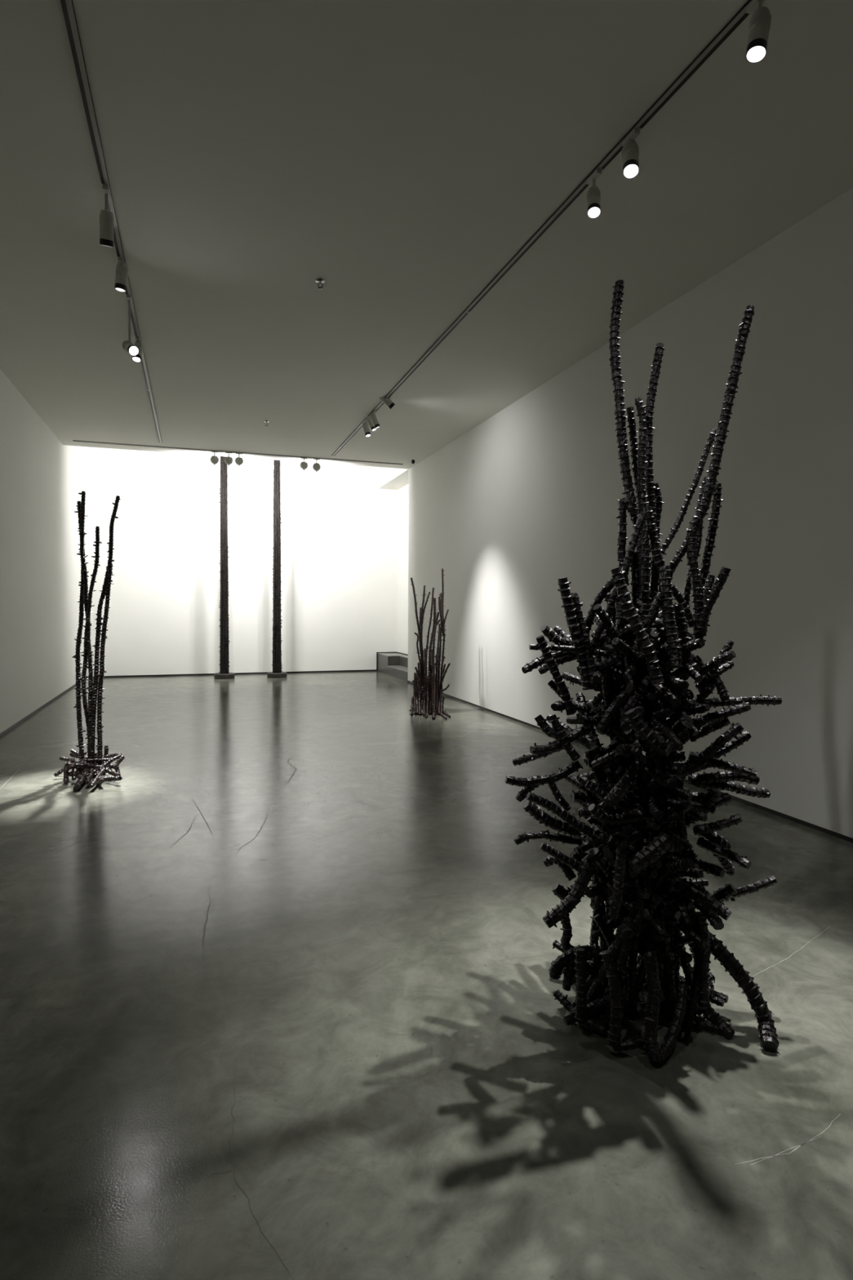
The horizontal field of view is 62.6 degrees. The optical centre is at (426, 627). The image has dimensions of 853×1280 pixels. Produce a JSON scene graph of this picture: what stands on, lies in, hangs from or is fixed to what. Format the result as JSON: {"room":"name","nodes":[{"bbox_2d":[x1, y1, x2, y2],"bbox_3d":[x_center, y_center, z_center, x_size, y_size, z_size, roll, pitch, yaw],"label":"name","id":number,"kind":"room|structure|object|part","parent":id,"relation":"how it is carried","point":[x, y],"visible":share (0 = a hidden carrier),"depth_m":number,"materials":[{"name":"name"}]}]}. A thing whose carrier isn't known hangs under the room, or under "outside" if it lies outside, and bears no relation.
{"room":"museum","nodes":[
{"label":"museum","id":0,"kind":"room"},
{"bbox_2d":[0,368,86,733],"bbox_3d":[-3.981,-1.541,5.043,0.200,5.665,19.160,0,2,-18],"label":"wall","id":1,"kind":"structure","parent":0,"point":[42,477],"depth_m":9.67,"materials":[{"name":"white paint"}]},
{"bbox_2d":[0,680,81,735],"bbox_3d":[-4.002,1.308,5.126,0.188,0.035,19.160,0,2,-18],"label":"baseboard","id":2,"kind":"structure","parent":1,"relation":"attached to","point":[55,697],"depth_m":9.64,"materials":[{"name":"black"}]},
{"bbox_2d":[84,446,397,676],"bbox_3d":[-3.811,-1.845,15.287,6.944,5.665,0.200,0,2,-18],"label":"wall","id":3,"kind":"structure","parent":0,"point":[339,531],"depth_m":15.13,"materials":[{"name":"white paint"}]},
{"bbox_2d":[86,669,377,678],"bbox_3d":[-4.146,1.005,15.273,6.275,0.035,0.188,0,2,-18],"label":"baseboard","id":4,"kind":"structure","parent":3,"relation":"attached to","point":[367,669],"depth_m":15.18,"materials":[{"name":"black"}]},
{"bbox_2d":[387,475,408,489],"bbox_3d":[-0.080,-3.177,14.296,0.469,0.150,3.940,0,2,-18],"label":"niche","id":5,"kind":"object","parent":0,"point":[402,483],"visible":0.21,"depth_m":15.46,"materials":[{"name":"white paint"}]},
{"bbox_2d":[396,484,408,654],"bbox_3d":[0.036,-1.017,14.402,0.200,4.174,3.940,0,2,-18],"label":"wall","id":6,"kind":"structure","parent":0,"point":[403,492],"depth_m":15.80,"materials":[{"name":"white paint"}]},
{"bbox_2d":[0,671,852,1279],"bbox_3d":[-0.795,1.362,6.186,6.944,0.101,19.560,0,2,-18],"label":"floor","id":7,"kind":"structure","parent":0,"point":[277,1002],"depth_m":2.48,"materials":[{"name":"concrete"}]},
{"bbox_2d":[53,491,124,790],"bbox_3d":[-2.838,0.066,5.959,0.501,2.481,0.829,-1,2,-43],"label":"sculpture","id":8,"kind":"object","parent":7,"relation":"on","point":[84,770],"visible":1,"depth_m":6.08,"materials":[{"name":"black plant"}]},
{"bbox_2d":[213,456,235,679],"bbox_3d":[-4.135,-1.580,14.340,0.409,5.257,0.409,1,2,23],"label":"column","id":9,"kind":"structure","parent":7,"relation":"on","point":[224,673],"depth_m":14.30,"materials":[{"name":"black plant"}]},
{"bbox_2d":[266,459,287,678],"bbox_3d":[-3.107,-1.582,14.584,0.409,5.258,0.409,-1,2,-44],"label":"column","id":10,"kind":"structure","parent":7,"relation":"on","point":[277,673],"depth_m":14.54,"materials":[{"name":"black plant"}]},
{"bbox_2d":[376,651,408,682],"bbox_3d":[-0.303,0.853,14.350,0.487,0.437,3.940,0,2,-18],"label":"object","id":11,"kind":"structure","parent":7,"relation":"on","point":[395,664],"depth_m":15.29,"materials":[{"name":"grey"}]},
{"bbox_3d":[-0.303,0.835,14.349,0.487,0.402,3.940,0,2,-18],"label":"black edge trim","id":12,"kind":"part","parent":11,"relation":"part of","materials":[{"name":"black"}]},
{"bbox_2d":[408,568,451,719],"bbox_3d":[0.062,0.200,9.735,0.580,2.060,1.025,0,2,-4],"label":"sculpture","id":13,"kind":"object","parent":7,"relation":"on","point":[427,696],"visible":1,"depth_m":9.94,"materials":[{"name":"black plant"}]},
{"bbox_2d":[505,280,782,1066],"bbox_3d":[0.828,0.065,2.589,0.904,2.724,0.821,1,2,34],"label":"sculpture","id":14,"kind":"object","parent":7,"relation":"on","point":[639,860],"visible":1,"depth_m":2.51,"materials":[{"name":"black metal"}]},
{"bbox_2d":[0,0,852,469],"bbox_3d":[-0.611,-2.948,4.825,6.475,0.250,16.720,0,2,-18],"label":"ceiling","id":15,"kind":"structure","parent":0,"point":[398,155],"depth_m":4.52,"materials":[{"name":"white paint"}]},
{"bbox_2d":[60,0,161,442],"bbox_3d":[-1.963,-2.806,4.226,0.050,0.014,15.420,0,2,-18],"label":"track","id":16,"kind":"object","parent":15,"relation":"attached to","point":[68,8],"visible":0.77,"depth_m":3.97,"materials":[{"name":"grey metal"}]},
{"bbox_2d":[98,185,114,247],"bbox_3d":[-2.064,-2.637,4.533,0.094,0.346,0.144,0,2,-18],"label":"track spotlight","id":17,"kind":"object","parent":16,"relation":"hanging from","point":[106,219],"visible":1,"depth_m":4.51,"materials":[{"name":"grey metal"}]},
{"bbox_3d":[-2.062,-2.687,4.525,0.022,0.211,0.022,0,2,-18],"label":"stem","id":18,"kind":"part","parent":17,"relation":"part of","materials":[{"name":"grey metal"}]},
{"bbox_2d":[114,257,128,292],"bbox_3d":[-2.368,-2.728,5.452,0.120,0.223,0.093,2,2,40],"label":"track spotlight","id":19,"kind":"object","parent":16,"relation":"hanging from","point":[122,268],"visible":1,"depth_m":5.42,"materials":[{"name":"grey metal"}]},
{"bbox_2d":[122,294,138,355],"bbox_3d":[-2.576,-2.602,6.096,0.090,0.516,0.211,-1,2,-43],"label":"track spotlight","id":20,"kind":"object","parent":16,"relation":"hanging from","point":[127,345],"visible":1,"depth_m":6.08,"materials":[{"name":"grey metal"}]},
{"bbox_3d":[-2.583,-2.638,6.103,0.022,0.409,0.022,0,2,-18],"label":"stem","id":21,"kind":"part","parent":20,"relation":"part of","materials":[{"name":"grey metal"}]},
{"bbox_2d":[132,336,143,362],"bbox_3d":[-2.890,-2.772,7.026,0.090,0.235,0.138,0,2,3],"label":"track spotlight","id":22,"kind":"object","parent":16,"relation":"hanging from","point":[138,344],"visible":0.66,"depth_m":7.01,"materials":[{"name":"grey metal"}]},
{"bbox_2d":[72,440,403,465],"bbox_3d":[-3.114,-3.055,12.352,5.610,0.014,0.050,0,2,-18],"label":"track","id":23,"kind":"object","parent":15,"relation":"attached to","point":[73,440],"visible":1,"depth_m":12.22,"materials":[{"name":"grey metal"}]},
{"bbox_2d":[210,450,218,465],"bbox_3d":[-3.685,-2.933,12.199,0.143,0.231,0.096,0,2,-18],"label":"spotlight","id":24,"kind":"object","parent":23,"relation":"hanging from","point":[214,460],"visible":1,"depth_m":12.16,"materials":[{"name":"grey metal"}]},
{"bbox_2d":[224,452,232,466],"bbox_3d":[-3.457,-2.938,12.272,0.140,0.225,0.091,0,2,-18],"label":"spotlight","id":25,"kind":"object","parent":23,"relation":"hanging from","point":[228,460],"visible":1,"depth_m":12.24,"materials":[{"name":"grey metal"}]},
{"bbox_2d":[235,452,243,466],"bbox_3d":[-3.290,-2.939,12.331,0.143,0.223,0.099,0,2,-18],"label":"spotlight","id":26,"kind":"object","parent":23,"relation":"hanging from","point":[238,460],"visible":1,"depth_m":12.30,"materials":[{"name":"grey metal"}]},
{"bbox_2d":[299,457,307,470],"bbox_3d":[-2.214,-2.945,12.685,0.143,0.221,0.097,0,2,-18],"label":"spotlight","id":27,"kind":"object","parent":23,"relation":"hanging from","point":[304,464],"visible":1,"depth_m":12.65,"materials":[{"name":"grey metal"}]},
{"bbox_2d":[312,457,320,471],"bbox_3d":[-1.995,-2.939,12.756,0.143,0.234,0.094,0,2,-18],"label":"spotlight","id":28,"kind":"object","parent":23,"relation":"hanging from","point":[316,466],"visible":1,"depth_m":12.72,"materials":[{"name":"grey metal"}]},
{"bbox_2d":[315,278,324,288],"bbox_3d":[-0.875,-2.819,5.775,0.080,0.068,0.080,0,2,-18],"label":"sprinkler","id":29,"kind":"object","parent":15,"relation":"attached to","point":[319,281],"visible":1,"depth_m":5.76,"materials":[{"name":"silver metal"}]},
{"bbox_2d":[331,0,752,456],"bbox_3d":[0.759,-2.818,5.160,0.050,0.014,15.490,0,2,-18],"label":"track","id":30,"kind":"object","parent":15,"relation":"attached to","point":[741,15],"visible":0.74,"depth_m":4.26,"materials":[{"name":"grey metal"}]},
{"bbox_2d":[362,419,370,436],"bbox_3d":[-0.860,-2.850,10.079,0.134,0.237,0.093,2,2,40],"label":"track spotlight","id":31,"kind":"object","parent":30,"relation":"hanging from","point":[365,425],"visible":0.98,"depth_m":10.05,"materials":[{"name":"grey metal"}]},
{"bbox_2d":[366,415,377,431],"bbox_3d":[-0.766,-2.849,9.806,0.148,0.222,0.107,1,2,31],"label":"track spotlight","id":32,"kind":"object","parent":30,"relation":"hanging from","point":[369,420],"visible":0.62,"depth_m":9.77,"materials":[{"name":"grey metal"}]},
{"bbox_2d":[369,410,380,428],"bbox_3d":[-0.708,-2.839,9.635,0.146,0.231,0.120,0,2,-18],"label":"track spotlight","id":33,"kind":"object","parent":30,"relation":"hanging from","point":[372,416],"visible":1,"depth_m":9.60,"materials":[{"name":"grey metal"}]},
{"bbox_2d":[379,396,395,408],"bbox_3d":[-0.512,-2.916,9.050,0.219,0.208,0.120,0,2,-18],"label":"track spotlight","id":34,"kind":"object","parent":30,"relation":"hanging from","point":[388,402],"visible":0.87,"depth_m":9.02,"materials":[{"name":"grey metal"}]},
{"bbox_2d":[586,168,601,218],"bbox_3d":[1.033,-2.655,4.329,0.086,0.263,0.138,0,2,5],"label":"track spotlight","id":35,"kind":"object","parent":30,"relation":"hanging from","point":[593,193],"visible":1,"depth_m":4.31,"materials":[{"name":"grey metal"}]},
{"bbox_3d":[1.033,-2.702,4.334,0.022,0.133,0.022,0,2,-18],"label":"stem","id":36,"kind":"part","parent":35,"relation":"part of","materials":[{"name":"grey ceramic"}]},
{"bbox_2d":[622,128,639,178],"bbox_3d":[1.153,-2.655,3.962,0.095,0.241,0.156,1,2,9],"label":"track spotlight","id":37,"kind":"object","parent":30,"relation":"hanging from","point":[630,150],"visible":1,"depth_m":3.94,"materials":[{"name":"grey metal"}]},
{"bbox_2d":[746,0,771,62],"bbox_3d":[1.451,-2.615,3.064,0.102,0.264,0.119,1,2,21],"label":"track spotlight","id":38,"kind":"object","parent":30,"relation":"hanging from","point":[759,24],"visible":1,"depth_m":3.04,"materials":[{"name":"grey metal"}]},
{"bbox_3d":[1.452,-2.664,3.065,0.022,0.130,0.022,0,2,-18],"label":"stem","id":39,"kind":"part","parent":38,"relation":"part of","materials":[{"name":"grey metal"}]},
{"bbox_2d":[377,187,852,838],"bbox_3d":[1.978,-1.566,7.009,0.200,5.665,19.160,0,2,-18],"label":"wall","id":40,"kind":"structure","parent":0,"point":[525,500],"depth_m":5.62,"materials":[{"name":"white paint"}]},
{"bbox_2d":[408,680,852,843],"bbox_3d":[2.352,1.319,5.932,0.188,0.035,16.708,0,2,-18],"label":"baseboard","id":41,"kind":"structure","parent":40,"relation":"attached to","point":[738,799],"depth_m":5.20,"materials":[{"name":"black"}]}
]}

